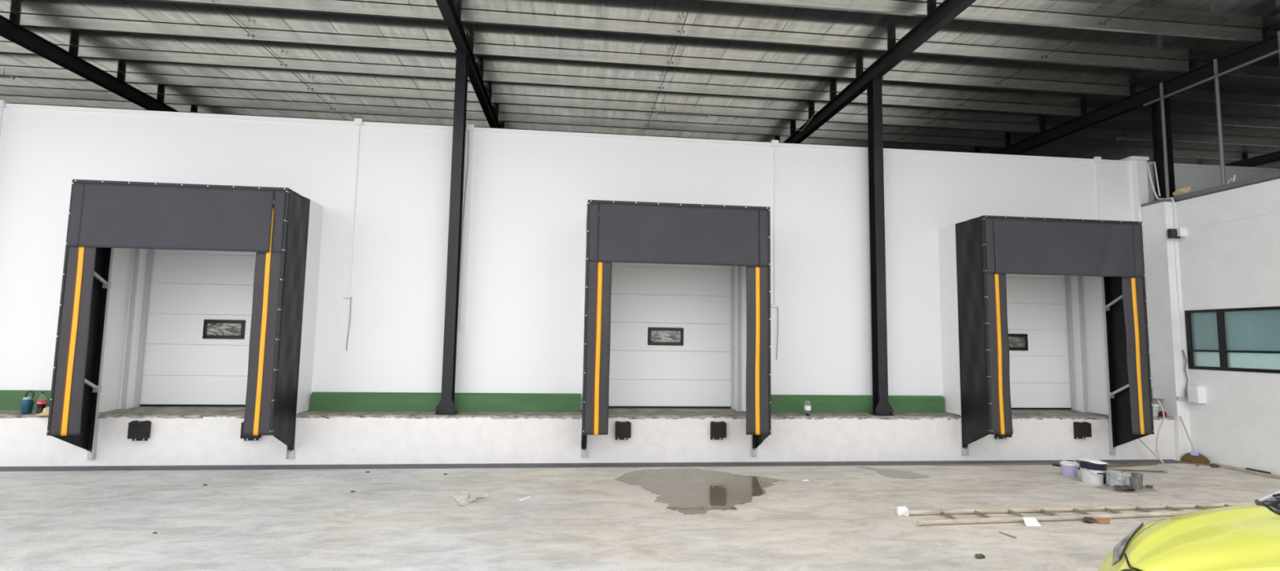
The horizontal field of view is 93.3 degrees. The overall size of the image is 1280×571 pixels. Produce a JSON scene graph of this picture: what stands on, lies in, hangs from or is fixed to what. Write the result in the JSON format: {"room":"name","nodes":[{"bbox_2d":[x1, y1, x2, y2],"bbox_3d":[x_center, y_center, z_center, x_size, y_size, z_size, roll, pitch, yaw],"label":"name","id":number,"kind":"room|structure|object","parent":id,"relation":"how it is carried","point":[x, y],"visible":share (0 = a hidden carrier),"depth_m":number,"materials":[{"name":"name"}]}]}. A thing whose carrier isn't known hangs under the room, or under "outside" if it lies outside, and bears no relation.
{"room":"distribution center","nodes":[
{"label":"distribution center","id":0,"kind":"room"},
{"bbox_2d":[0,416,1176,466],"bbox_3d":[-6.485,2.496,9.590,33.249,0.821,0.012,1,-5,-6],"label":"wall","id":1,"kind":"structure","parent":0,"point":[206,441],"depth_m":10.11,"materials":[{"name":"white paint"}]},
{"bbox_2d":[127,421,151,440],"bbox_3d":[-7.792,2.268,9.402,0.260,0.310,0.118,1,-5,-6],"label":"bumper cover","id":2,"kind":"object","parent":1,"relation":"attached to","point":[137,430],"visible":1,"depth_m":9.35,"materials":[{"name":"black rubber"}]},
{"bbox_2d":[240,421,261,440],"bbox_3d":[-6.162,2.309,9.575,0.260,0.310,0.118,1,-5,-6],"label":"bumper cover","id":3,"kind":"object","parent":1,"relation":"attached to","point":[245,437],"visible":0.45,"depth_m":9.52,"materials":[{"name":"black rubber"}]},
{"bbox_2d":[614,421,631,439],"bbox_3d":[-0.286,2.456,10.197,0.260,0.310,0.118,1,-5,-6],"label":"bumper cover","id":4,"kind":"object","parent":1,"relation":"attached to","point":[623,429],"visible":1,"depth_m":10.14,"materials":[{"name":"black rubber"}]},
{"bbox_2d":[710,421,726,439],"bbox_3d":[1.344,2.496,10.369,0.260,0.310,0.118,1,-5,-6],"label":"bumper cover","id":5,"kind":"object","parent":1,"relation":"attached to","point":[717,429],"visible":1,"depth_m":10.32,"materials":[{"name":"black rubber"}]},
{"bbox_2d":[994,434,1012,439],"bbox_3d":[6.563,2.627,10.922,0.260,0.310,0.118,1,-5,-6],"label":"bumper cover","id":6,"kind":"object","parent":1,"relation":"attached to","point":[996,437],"visible":0.22,"depth_m":10.87,"materials":[{"name":"black rubber"}]},
{"bbox_2d":[1073,422,1092,439],"bbox_3d":[8.124,2.666,11.088,0.260,0.310,0.118,1,-5,-6],"label":"bumper cover","id":7,"kind":"object","parent":1,"relation":"attached to","point":[1082,430],"visible":1,"depth_m":11.04,"materials":[{"name":"black rubber"}]},
{"bbox_2d":[0,372,1176,453],"bbox_3d":[-7.069,2.970,15.235,33.300,0.954,11.378,1,-5,-6],"label":"platform","id":8,"kind":"object","parent":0,"point":[141,410],"visible":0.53,"depth_m":10.51,"materials":[{"name":"grey concrete"}]},
{"bbox_2d":[20,391,34,414],"bbox_3d":[-9.564,1.823,9.431,0.147,0.355,0.147,-2,-6,31],"label":"tumbler","id":9,"kind":"object","parent":8,"relation":"on","point":[27,403],"visible":1,"depth_m":9.39,"materials":[{"name":"blue"}]},
{"bbox_2d":[36,391,46,413],"bbox_3d":[-9.377,1.836,9.470,0.109,0.340,0.109,1,-5,-6],"label":"bottle","id":10,"kind":"object","parent":8,"relation":"on","point":[42,402],"visible":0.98,"depth_m":9.43,"materials":[{"name":"clear plastic"}]},
{"bbox_2d":[434,49,470,414],"bbox_3d":[-3.215,-0.986,10.500,0.340,6.320,0.325,1,-5,-6],"label":"steel column","id":11,"kind":"structure","parent":8,"relation":"on","point":[446,406],"depth_m":10.42,"materials":[{"name":"black metal"}]},
{"bbox_2d":[435,0,501,128],"bbox_3d":[-3.492,-4.171,13.869,0.150,0.793,15.700,1,-5,-6],"label":"rafter","id":12,"kind":"object","parent":11,"relation":"on","point":[451,15],"visible":0.62,"depth_m":11.35,"materials":[{"name":"black metal"}]},
{"bbox_2d":[0,413,1173,420],"bbox_3d":[-6.484,2.096,9.676,33.249,0.056,0.126,1,-5,-6],"label":"edge","id":13,"kind":"structure","parent":8,"relation":"attached to","point":[2,415],"depth_m":10.19,"materials":[{"name":"concrete"}]},
{"bbox_2d":[35,407,49,416],"bbox_3d":[-9.149,1.942,9.374,0.316,0.118,0.316,1,-5,-6],"label":"straw hat","id":14,"kind":"object","parent":13,"relation":"on","point":[46,411],"visible":0.38,"depth_m":9.29,"materials":[{"name":"wicker"}]},
{"bbox_2d":[804,400,811,416],"bbox_3d":[2.978,2.180,10.735,0.120,0.268,0.120,1,-5,-6],"label":"water bottle","id":15,"kind":"object","parent":13,"relation":"on","point":[807,408],"visible":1,"depth_m":10.70,"materials":[{"name":"clear plastic"}]},
{"bbox_2d":[1152,404,1159,417],"bbox_3d":[9.693,2.365,11.445,0.224,0.231,0.224,1,-5,-6],"label":"tub","id":16,"kind":"object","parent":13,"relation":"on","point":[1155,407],"visible":0.37,"depth_m":11.36,"materials":[{"name":"grey plastic"}]},
{"bbox_2d":[1158,411,1166,417],"bbox_3d":[9.919,2.437,11.463,0.127,0.106,0.116,1,-5,-6],"label":"rag","id":17,"kind":"object","parent":13,"relation":"on","point":[1160,414],"visible":0.9,"depth_m":11.44,"materials":[{"name":"red fabric"}]},
{"bbox_2d":[865,76,894,415],"bbox_3d":[4.450,-0.794,11.312,0.340,6.320,0.325,1,-5,-6],"label":"steel column","id":18,"kind":"structure","parent":8,"relation":"on","point":[881,406],"depth_m":11.27,"materials":[{"name":"black metal"}]},
{"bbox_2d":[0,107,1275,412],"bbox_3d":[-3.644,-0.270,10.722,39.000,5.162,0.170,1,-5,-6],"label":"wall","id":19,"kind":"structure","parent":0,"point":[523,333],"depth_m":10.79,"materials":[{"name":"white"}]},
{"bbox_2d":[0,100,5,135],"bbox_3d":[-10.689,-1.743,9.967,0.130,2.700,0.069,1,-5,-6],"label":"conduit","id":20,"kind":"object","parent":19,"relation":"attached to","point":[2,103],"visible":1,"depth_m":10.08,"materials":[{"name":"white plastic"}]},
{"bbox_2d":[0,390,51,410],"bbox_3d":[-15.823,1.709,9.097,14.540,0.330,0.100,1,-5,-6],"label":"baseboard","id":21,"kind":"structure","parent":19,"relation":"attached to","point":[10,400],"depth_m":9.67,"materials":[{"name":"paint"}]},
{"bbox_2d":[46,179,323,460],"bbox_3d":[-6.980,0.617,9.520,3.036,4.205,1.338,1,-5,-6],"label":"shelter","id":22,"kind":"object","parent":19,"relation":"attached to","point":[108,220],"visible":1,"depth_m":9.08,"materials":[{"name":"grey fabric"}]},
{"bbox_2d":[48,246,96,435],"bbox_3d":[-8.192,0.416,8.771,0.380,3.465,0.034,2,-5,-11],"label":"curtain","id":23,"kind":"object","parent":22,"relation":"hanging from","point":[65,408],"depth_m":8.73,"materials":[{"name":"black fabric"}]},
{"bbox_2d":[66,182,285,253],"bbox_3d":[-6.885,-1.007,9.018,2.960,0.955,0.035,1,-5,-6],"label":"curtain","id":24,"kind":"object","parent":22,"relation":"hanging from","point":[131,215],"depth_m":9.01,"materials":[{"name":"grey fabric"}]},
{"bbox_2d":[243,204,284,435],"bbox_3d":[-5.627,0.480,9.043,0.380,3.465,0.037,1,-5,-1],"label":"curtain","id":25,"kind":"object","parent":22,"relation":"hanging from","point":[268,226],"depth_m":9.05,"materials":[{"name":"grey fabric"}]},
{"bbox_2d":[120,248,256,409],"bbox_3d":[-7.089,0.620,10.321,2.850,2.932,0.334,1,-5,-6],"label":"door","id":26,"kind":"structure","parent":19,"relation":"in","point":[197,310],"depth_m":10.36,"materials":[{"name":"white metal"}]},
{"bbox_2d":[342,118,362,351],"bbox_3d":[-5.018,-0.914,10.508,0.150,4.080,0.069,1,-5,-6],"label":"conduit","id":27,"kind":"object","parent":19,"relation":"attached to","point":[357,122],"visible":1,"depth_m":10.55,"materials":[{"name":"white plastic"}]},
{"bbox_2d":[310,391,580,412],"bbox_3d":[-3.295,2.022,10.424,4.515,0.330,0.100,1,-5,-6],"label":"baseboard","id":28,"kind":"structure","parent":19,"relation":"attached to","point":[320,401],"depth_m":10.39,"materials":[{"name":"green paint"}]},
{"bbox_2d":[457,124,474,330],"bbox_3d":[-3.097,-1.055,10.728,0.162,3.700,0.069,1,-5,-6],"label":"conduit","id":29,"kind":"object","parent":19,"relation":"attached to","point":[470,128],"visible":1,"depth_m":10.73,"materials":[{"name":"white plastic"}]},
{"bbox_2d":[5,103,1279,172],"bbox_3d":[-3.604,-2.833,10.949,39.000,0.065,0.210,1,-5,-6],"label":"trim","id":30,"kind":"structure","parent":19,"relation":"attached to","point":[7,105],"depth_m":11.13,"materials":[{"name":"white metal"}]},
{"bbox_2d":[608,262,741,411],"bbox_3d":[0.432,0.807,11.117,2.850,2.932,0.334,1,-5,-6],"label":"door","id":31,"kind":"structure","parent":19,"relation":"in","point":[672,346],"depth_m":11.24,"materials":[{"name":"white metal"}]},
{"bbox_2d":[581,200,771,457],"bbox_3d":[0.562,0.806,10.320,3.038,4.205,1.336,1,-5,-6],"label":"shelter","id":32,"kind":"object","parent":19,"relation":"attached to","point":[617,231],"visible":1,"depth_m":9.77,"materials":[{"name":"grey fabric"}]},
{"bbox_2d":[584,220,612,435],"bbox_3d":[-0.652,0.606,9.585,0.382,3.465,0.045,1,-5,-6],"label":"curtain","id":33,"kind":"object","parent":32,"relation":"hanging from","point":[599,233],"depth_m":9.56,"materials":[{"name":"grey fabric"}]},
{"bbox_2d":[588,202,768,266],"bbox_3d":[0.656,-0.819,9.816,2.960,0.955,0.038,1,-5,-6],"label":"curtain","id":34,"kind":"object","parent":32,"relation":"hanging from","point":[643,233],"depth_m":9.80,"materials":[{"name":"grey fabric"}]},
{"bbox_2d":[746,222,768,435],"bbox_3d":[1.913,0.669,9.844,0.379,3.465,0.039,1,-5,0],"label":"curtain","id":35,"kind":"object","parent":32,"relation":"hanging from","point":[757,233],"depth_m":9.84,"materials":[{"name":"grey fabric"}]},
{"bbox_2d":[770,140,778,359],"bbox_3d":[2.522,-0.696,11.304,0.150,4.140,0.069,1,-5,-6],"label":"conduit","id":36,"kind":"object","parent":19,"relation":"attached to","point":[774,143],"visible":1,"depth_m":11.33,"materials":[{"name":"white plastic"}]},
{"bbox_2d":[770,395,944,413],"bbox_3d":[3.856,2.201,11.181,3.730,0.330,0.100,1,-5,-6],"label":"baseboard","id":37,"kind":"structure","parent":19,"relation":"attached to","point":[779,403],"depth_m":11.14,"materials":[{"name":"green paint"}]},
{"bbox_2d":[938,215,1154,455],"bbox_3d":[7.327,0.973,11.020,3.037,4.205,1.370,1,-5,-6],"label":"shelter","id":38,"kind":"object","parent":19,"relation":"attached to","point":[976,255],"visible":1,"depth_m":10.61,"materials":[{"name":"black fabric"}]},
{"bbox_2d":[985,230,1013,435],"bbox_3d":[6.114,0.774,10.286,0.381,3.465,0.040,2,-5,-11],"label":"curtain","id":39,"kind":"object","parent":38,"relation":"hanging from","point":[999,419],"depth_m":10.28,"materials":[{"name":"grey fabric"}]},
{"bbox_2d":[985,217,1143,277],"bbox_3d":[7.422,-0.651,10.518,2.960,0.955,0.076,1,-5,-6],"label":"curtain","id":40,"kind":"object","parent":38,"relation":"hanging from","point":[1015,246],"depth_m":10.53,"materials":[{"name":"grey fabric"}]},
{"bbox_2d":[1121,276,1152,434],"bbox_3d":[8.676,0.838,10.559,0.384,3.465,0.040,1,-5,0],"label":"curtain","id":41,"kind":"object","parent":38,"relation":"hanging from","point":[1134,291],"depth_m":10.53,"materials":[{"name":"black fabric"}]},
{"bbox_2d":[1005,274,1088,412],"bbox_3d":[7.282,0.979,11.843,2.850,2.932,0.334,1,-5,-6],"label":"door","id":42,"kind":"structure","parent":19,"relation":"in","point":[1039,307],"depth_m":12.01,"materials":[{"name":"white metal"}]},
{"bbox_2d":[1093,156,1101,220],"bbox_3d":[9.210,-1.644,12.109,0.130,1.900,0.069,1,-5,-6],"label":"conduit","id":43,"kind":"object","parent":19,"relation":"attached to","point":[1096,159],"visible":0.76,"depth_m":12.15,"materials":[{"name":"white plastic"}]},
{"bbox_2d":[1100,399,1162,415],"bbox_3d":[9.418,2.334,11.670,1.198,0.356,0.300,1,-5,-6],"label":"baseboard","id":44,"kind":"structure","parent":19,"relation":"attached to","point":[1154,401],"depth_m":11.58,"materials":[{"name":"concrete"}]},
{"bbox_2d":[1118,155,1152,387],"bbox_3d":[10.038,-0.088,12.139,0.390,5.030,0.360,1,-5,-6],"label":"trim","id":45,"kind":"structure","parent":19,"relation":"attached to","point":[1140,176],"depth_m":12.18,"materials":[{"name":"white metal"}]},
{"bbox_2d":[1146,162,1160,196],"bbox_3d":[10.313,-2.128,12.096,0.072,0.768,0.301,0,-5,6],"label":"power cable","id":46,"kind":"object","parent":19,"relation":"hanging from","point":[1147,162],"visible":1,"depth_m":12.07,"materials":[{"name":"white plastic"}]},
{"bbox_2d":[0,460,1279,570],"bbox_3d":[1.261,1.149,-12.177,80.000,0.200,45.000,1,-5,-6],"label":"floor","id":47,"kind":"structure","parent":0,"point":[845,518],"depth_m":6.95,"materials":[{"name":"concrete"}]},
{"bbox_2d":[449,492,488,505],"bbox_3d":[-2.183,2.738,7.818,0.445,0.050,0.578,4,-6,-30],"label":"film","id":48,"kind":"object","parent":47,"relation":"on","point":[464,498],"visible":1,"depth_m":7.82,"materials":[{"name":"white"}]},
{"bbox_2d":[0,459,1182,471],"bbox_3d":[-6.518,2.839,9.399,33.160,0.022,0.299,1,-5,-6],"label":"strip","id":49,"kind":"object","parent":47,"relation":"on","point":[46,468],"visible":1,"depth_m":9.86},
{"bbox_2d":[614,468,786,515],"bbox_3d":[0.977,2.884,8.620,2.600,0.001,2.599,1,-5,-6],"label":"puddle","id":50,"kind":"object","parent":47,"relation":"on","point":[696,491],"visible":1,"depth_m":8.67,"materials":[{"name":"liquid"}]},
{"bbox_2d":[857,466,929,479],"bbox_3d":[4.144,3.042,9.842,0.803,0.001,0.930,1,-5,-6],"label":"puddle","id":51,"kind":"object","parent":47,"relation":"on","point":[892,473],"visible":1,"depth_m":9.72,"materials":[{"name":"liquid"}]},
{"bbox_2d":[974,553,985,559],"bbox_3d":[3.345,2.664,5.946,0.116,0.045,0.045,1,-5,-6],"label":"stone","id":52,"kind":"object","parent":47,"relation":"on","point":[977,556],"visible":1,"depth_m":5.93,"materials":[{"name":"yellow"}]},
{"bbox_2d":[937,462,1052,466],"bbox_3d":[6.209,3.120,10.543,2.181,0.020,0.020,2,-5,-7],"label":"rod","id":53,"kind":"object","parent":47,"relation":"on","point":[1045,463],"visible":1,"depth_m":10.53,"materials":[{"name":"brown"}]},
{"bbox_2d":[1022,517,1040,526],"bbox_3d":[4.575,2.762,7.061,0.179,0.081,0.096,1,-5,-6],"label":"scrap","id":54,"kind":"object","parent":47,"relation":"on","point":[1028,522],"visible":1,"depth_m":7.05,"materials":[{"name":"white"}]},
{"bbox_2d":[1059,458,1078,477],"bbox_3d":[6.939,2.944,9.764,0.258,0.274,0.250,1,-5,-6],"label":"pail","id":55,"kind":"object","parent":47,"relation":"on","point":[1068,469],"visible":1,"depth_m":9.68,"materials":[{"name":"purple plastic"}]},
{"bbox_2d":[896,502,1255,525],"bbox_3d":[6.649,2.841,7.744,7.066,0.114,0.492,2,-5,-9],"label":"ladder","id":56,"kind":"object","parent":47,"relation":"on","point":[901,511],"visible":0.81,"depth_m":7.45,"materials":[{"name":"brown wood"}]},
{"bbox_2d":[1077,457,1108,485],"bbox_3d":[6.990,2.861,9.312,0.380,0.362,0.380,1,-5,-6],"label":"paint bucket","id":57,"kind":"object","parent":47,"relation":"on","point":[1093,472],"visible":1,"depth_m":9.19,"materials":[{"name":"white plastic"}]},
{"bbox_2d":[1079,461,1106,471],"bbox_3d":[6.991,2.771,9.320,0.349,0.097,0.349,1,-5,-6],"label":"print","id":58,"kind":"object","parent":57,"relation":"attached to","point":[1084,465],"depth_m":9.19,"materials":[{"name":"black"}]},
{"bbox_2d":[1097,473,1106,484],"bbox_3d":[7.001,2.926,9.150,0.147,0.163,0.023,1,-5,-6],"label":"print","id":59,"kind":"object","parent":57,"relation":"attached to","point":[1101,477],"depth_m":9.15,"materials":[{"name":"black"}]},
{"bbox_2d":[1082,516,1110,524],"bbox_3d":[5.429,2.800,7.214,0.287,0.064,0.126,1,-5,-6],"label":"brick","id":60,"kind":"object","parent":47,"relation":"on","point":[1090,520],"visible":1,"depth_m":7.18,"materials":[{"name":"brick"}]},
{"bbox_2d":[1094,484,1157,493],"bbox_3d":[7.210,3.007,8.950,0.870,0.010,0.500,1,-5,-6],"label":"cardboard sheet","id":61,"kind":"object","parent":47,"relation":"on","point":[1144,489],"visible":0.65,"depth_m":8.86,"materials":[{"name":"cardboard"}]},
{"bbox_2d":[1105,470,1127,488],"bbox_3d":[7.102,2.892,9.005,0.244,0.225,0.250,1,-5,-6],"label":"paint bucket","id":62,"kind":"object","parent":61,"relation":"on","point":[1114,477],"visible":0.83,"depth_m":8.94,"materials":[{"name":"grey plastic"}]},
{"bbox_2d":[1112,484,1135,491],"bbox_3d":[7.045,2.947,8.787,0.290,0.075,0.178,1,-5,-6],"label":"rag","id":63,"kind":"object","parent":61,"relation":"on","point":[1120,488],"visible":1,"depth_m":8.75,"materials":[{"name":"fabric"}]},
{"bbox_2d":[1128,476,1141,489],"bbox_3d":[7.298,2.918,8.902,0.140,0.160,0.139,1,-5,-6],"label":"cup","id":64,"kind":"object","parent":61,"relation":"on","point":[1135,482],"visible":0.94,"depth_m":8.86,"materials":[{"name":"grey plastic"}]},
{"bbox_2d":[1130,472,1143,488],"bbox_3d":[7.414,2.906,9.001,0.147,0.205,0.145,1,-5,-6],"label":"cup","id":65,"kind":"object","parent":61,"relation":"on","point":[1133,474],"visible":0.62,"depth_m":8.95,"materials":[{"name":"grey plastic"}]},
{"bbox_2d":[1106,462,1158,467],"bbox_3d":[8.534,3.172,10.654,1.493,0.025,0.120,2,-5,-16],"label":"scrap","id":66,"kind":"object","parent":47,"relation":"on","point":[1136,464],"visible":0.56,"depth_m":10.66,"materials":[{"name":"wood"}]},
{"bbox_2d":[1106,469,1167,473],"bbox_3d":[8.370,3.137,10.225,0.971,0.015,0.100,0,-5,6],"label":"scrap","id":67,"kind":"object","parent":47,"relation":"on","point":[1121,470],"visible":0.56,"depth_m":10.19,"materials":[{"name":"wood"}]},
{"bbox_2d":[1138,438,1164,463],"bbox_3d":[9.199,2.855,11.078,0.623,0.744,0.028,-1,-6,23],"label":"rod","id":68,"kind":"object","parent":47,"relation":"on","point":[1140,439],"visible":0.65,"depth_m":11.00,"materials":[{"name":"grey"}]},
{"bbox_2d":[1097,490,1279,570],"bbox_3d":[4.901,1.783,3.830,4.220,1.472,1.944,1,-5,-6],"label":"compact car","id":69,"kind":"object","parent":47,"relation":"on","point":[1245,537],"visible":1,"depth_m":3.79,"materials":[{"name":"yellow paint"}]},
{"bbox_2d":[1173,461,1209,466],"bbox_3d":[10.003,3.222,10.929,0.541,0.020,0.060,-2,-6,28],"label":"batten","id":70,"kind":"object","parent":47,"relation":"on","point":[1173,461],"visible":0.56,"depth_m":10.93,"materials":[{"name":"brown wood"}]},
{"bbox_2d":[1179,416,1210,464],"bbox_3d":[10.154,2.834,11.070,0.093,0.822,0.418,5,-6,-36],"label":"broom","id":71,"kind":"object","parent":47,"relation":"on","point":[1193,456],"visible":0.92,"depth_m":11.04,"materials":[{"name":"beige"}]},
{"bbox_2d":[1208,462,1279,479],"bbox_3d":[10.400,3.074,9.491,0.090,0.074,2.700,1,-5,-7],"label":"strip","id":72,"kind":"object","parent":47,"relation":"on","point":[1222,466],"depth_m":10.18,"materials":[{"name":"grey concrete"}]},
{"bbox_2d":[0,0,1279,168],"bbox_3d":[-0.335,-4.377,14.279,46.524,0.386,16.000,1,-5,-6],"label":"ceiling","id":73,"kind":"structure","parent":0,"point":[1246,14],"depth_m":12.02,"materials":[{"name":"metal"}]},
{"bbox_2d":[0,68,15,79],"bbox_3d":[-13.775,-4.466,12.632,1.250,0.213,0.060,1,-5,-6],"label":"tube light","id":74,"kind":"object","parent":73,"relation":"hanging from","point":[2,76],"visible":1,"depth_m":12.66,"materials":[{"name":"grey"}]},
{"bbox_2d":[0,12,180,112],"bbox_3d":[-11.232,-4.365,13.050,0.150,0.793,15.700,1,-5,-6],"label":"rafter","id":75,"kind":"object","parent":73,"relation":"attached to","point":[11,30],"visible":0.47,"depth_m":11.84,"materials":[{"name":"black metal"}]},
{"bbox_2d":[0,86,1263,160],"bbox_3d":[-0.530,-4.155,15.485,46.000,0.200,0.074,1,-5,-6],"label":"purlin","id":76,"kind":"structure","parent":73,"relation":"attached to","point":[4,91],"depth_m":15.36,"materials":[{"name":"grey metal"}]},
{"bbox_2d":[0,13,1279,106],"bbox_3d":[-0.130,-4.402,11.764,46.000,0.200,0.074,1,-5,-6],"label":"purlin","id":77,"kind":"structure","parent":73,"relation":"attached to","point":[25,20],"depth_m":11.65,"materials":[{"name":"grey metal"}]},
{"bbox_2d":[217,5,346,120],"bbox_3d":[-7.356,-4.393,13.507,0.012,0.320,14.920,1,-5,-6],"label":"rod","id":78,"kind":"object","parent":77,"relation":"attached to","point":[218,6],"visible":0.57,"depth_m":11.73,"materials":[{"name":"grey"}]},
{"bbox_2d":[0,41,1279,128],"bbox_3d":[-0.264,-4.319,13.004,46.000,0.200,0.074,1,-5,-6],"label":"purlin","id":79,"kind":"structure","parent":73,"relation":"attached to","point":[5,47],"depth_m":12.91,"materials":[{"name":"grey metal"}]},
{"bbox_2d":[0,66,1279,146],"bbox_3d":[-0.397,-4.237,14.245,46.000,0.200,0.074,1,-5,-6],"label":"purlin","id":80,"kind":"structure","parent":73,"relation":"attached to","point":[19,72],"depth_m":14.14,"materials":[{"name":"grey metal"}]},
{"bbox_2d":[643,0,693,136],"bbox_3d":[0.319,-4.201,14.320,0.012,0.320,14.920,1,-5,-6],"label":"rod","id":81,"kind":"object","parent":80,"relation":"attached to","point":[692,0],"visible":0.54,"depth_m":11.45,"materials":[{"name":"grey"}]},
{"bbox_2d":[884,0,1143,148],"bbox_3d":[7.158,-4.030,15.044,0.012,0.320,14.920,1,-5,-6],"label":"rod","id":82,"kind":"object","parent":80,"relation":"attached to","point":[1142,0],"visible":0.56,"depth_m":11.58,"materials":[{"name":"grey"}]},
{"bbox_2d":[656,106,709,117],"bbox_3d":[1.013,-4.096,14.198,1.260,0.213,0.060,1,-5,-6],"label":"tube light","id":83,"kind":"object","parent":73,"relation":"hanging from","point":[657,112],"visible":1,"depth_m":14.17,"materials":[{"name":"grey"}]},
{"bbox_2d":[139,0,1279,79],"bbox_3d":[0.003,-4.484,10.524,46.000,0.200,0.074,1,-5,-6],"label":"purlin","id":84,"kind":"structure","parent":73,"relation":"attached to","point":[331,6],"depth_m":10.61,"materials":[{"name":"grey metal"}]},
{"bbox_2d":[782,0,976,143],"bbox_3d":[4.173,-3.980,14.681,0.150,0.793,15.700,1,-5,-6],"label":"rafter","id":85,"kind":"object","parent":73,"relation":"attached to","point":[938,17],"visible":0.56,"depth_m":11.02,"materials":[{"name":"black metal"}]},
{"bbox_2d":[704,0,1278,42],"bbox_3d":[0.137,-4.566,9.283,46.000,0.200,0.074,1,-5,-6],"label":"purlin","id":86,"kind":"structure","parent":73,"relation":"attached to","point":[878,6],"depth_m":9.94,"materials":[{"name":"grey metal"}]},
{"bbox_2d":[1115,137,1152,141],"bbox_3d":[12.768,-3.802,15.443,1.250,0.213,0.060,1,-5,-6],"label":"tube light","id":87,"kind":"object","parent":73,"relation":"hanging from","point":[1117,138],"visible":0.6,"depth_m":15.40,"materials":[{"name":"grey"}]},
{"bbox_2d":[1161,178,1279,475],"bbox_3d":[11.142,0.254,4.868,0.200,4.900,14.497,1,-5,-6],"label":"wall","id":88,"kind":"structure","parent":0,"point":[1229,255],"depth_m":10.59,"materials":[{"name":"white paint"}]},
{"bbox_2d":[1146,164,1176,228],"bbox_3d":[10.265,-1.776,11.927,0.089,1.443,0.557,1,-5,-3],"label":"power cable","id":89,"kind":"object","parent":88,"relation":"hanging from","point":[1148,166],"visible":0.93,"depth_m":11.89,"materials":[{"name":"white plastic"}]},
{"bbox_2d":[1142,201,1191,461],"bbox_3d":[10.180,0.843,11.688,0.244,4.900,0.465,1,-5,-6],"label":"pilaster","id":90,"kind":"object","parent":88,"relation":"attached to","point":[1167,359],"visible":0.83,"depth_m":11.60,"materials":[{"name":"white paint"}]},
{"bbox_2d":[1173,240,1184,350],"bbox_3d":[10.269,0.171,11.508,0.050,2.090,0.024,1,-5,-6],"label":"duct","id":91,"kind":"object","parent":90,"relation":"attached to","point":[1180,323],"visible":1,"depth_m":11.50,"materials":[{"name":"white plastic"}]},
{"bbox_2d":[1182,350,1188,396],"bbox_3d":[10.253,1.647,11.350,0.057,0.864,0.048,-1,-5,16],"label":"loose cable","id":92,"kind":"object","parent":91,"relation":"hanging from","point":[1183,351],"visible":1,"depth_m":11.34,"materials":[{"name":"grey plastic"}]},
{"bbox_2d":[1151,387,1188,400],"bbox_3d":[9.933,2.057,11.486,0.880,0.220,0.290,-1,-5,19],"label":"junction box","id":93,"kind":"object","parent":88,"relation":"attached to","point":[1156,392],"visible":0.66,"depth_m":11.43,"materials":[{"name":"grey plastic"}]},
{"bbox_2d":[1156,399,1164,458],"bbox_3d":[9.776,2.696,11.327,0.286,1.098,0.121,5,-7,-40],"label":"cable","id":94,"kind":"object","parent":93,"relation":"hanging from","point":[1157,399],"visible":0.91,"depth_m":11.28,"materials":[{"name":"white plastic"}]},
{"bbox_2d":[1167,227,1187,239],"bbox_3d":[10.221,-0.995,11.496,0.294,0.190,0.130,1,-5,-6],"label":"light","id":95,"kind":"object","parent":88,"relation":"attached to","point":[1179,233],"visible":1,"depth_m":11.47,"materials":[{"name":"black plastic"}]},
{"bbox_2d":[1187,386,1206,403],"bbox_3d":[10.249,2.006,11.117,0.169,0.305,0.190,1,-5,-6],"label":"switch box","id":96,"kind":"object","parent":88,"relation":"attached to","point":[1196,394],"visible":1,"depth_m":11.04,"materials":[{"name":"white plastic"}]},
{"bbox_2d":[1141,171,1279,207],"bbox_3d":[10.995,-2.252,5.066,0.335,0.119,14.490,1,-5,-6],"label":"coping","id":97,"kind":"object","parent":88,"relation":"on","point":[1276,175],"visible":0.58,"depth_m":10.88,"materials":[{"name":"grey metal"}]},
{"bbox_2d":[1172,186,1191,195],"bbox_3d":[10.436,-1.815,11.623,0.118,0.149,0.367,1,-5,-6],"label":"cloth bundle","id":98,"kind":"object","parent":97,"relation":"on","point":[1184,190],"visible":0.99,"depth_m":11.59,"materials":[{"name":"beige fabric"}]},
{"bbox_2d":[1142,31,1279,198],"bbox_3d":[10.588,-3.055,10.009,0.108,2.339,4.630,1,-5,-6],"label":"pipe railing","id":99,"kind":"object","parent":97,"relation":"on","point":[1216,75],"visible":0.95,"depth_m":11.01,"materials":[{"name":"grey metal"}]},
{"bbox_2d":[1184,306,1279,373],"bbox_3d":[10.509,0.909,10.110,0.102,1.098,2.628,1,-5,-6],"label":"window","id":100,"kind":"structure","parent":88,"relation":"in","point":[1224,331],"depth_m":10.66,"materials":[{"name":"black glass"}]},
{"bbox_2d":[1175,177,1279,202],"bbox_3d":[15.564,-2.093,5.546,8.980,0.028,14.490,1,-5,-6],"label":"roof slab","id":101,"kind":"structure","parent":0,"point":[1278,177],"depth_m":10.74,"materials":[{"name":"metal"}]},
{"bbox_2d":[1147,96,1175,200],"bbox_3d":[10.528,-2.708,12.163,0.220,2.169,0.310,1,-5,-6],"label":"steel column","id":102,"kind":"structure","parent":101,"relation":"on","point":[1155,108],"depth_m":12.18,"materials":[{"name":"black metal"}]},
{"bbox_2d":[990,28,1278,155],"bbox_3d":[10.222,-3.829,15.322,0.150,0.793,15.700,1,-5,-6],"label":"rafter","id":103,"kind":"object","parent":102,"relation":"on","point":[1269,44],"visible":0.62,"depth_m":12.64,"materials":[{"name":"black metal"}]},
{"bbox_2d":[1197,351,1279,369],"bbox_3d":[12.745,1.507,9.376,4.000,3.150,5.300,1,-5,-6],"label":"window pane","id":104,"kind":"structure","parent":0,"point":[1237,360],"depth_m":11.86,"materials":[{"name":"white"}]},
{"bbox_3d":[17.805,-2.526,12.934,0.220,2.169,0.310,1,-5,-6],"label":"steel column","id":105,"kind":"structure","parent":0,"visible":0},
{"bbox_2d":[1224,151,1279,167],"bbox_3d":[17.499,-3.647,16.092,0.150,0.793,15.700,1,-5,-6],"label":"rafter","id":106,"kind":"object","parent":105,"relation":"on","point":[1273,157],"visible":0.21,"depth_m":16.99,"materials":[{"name":"black metal"}]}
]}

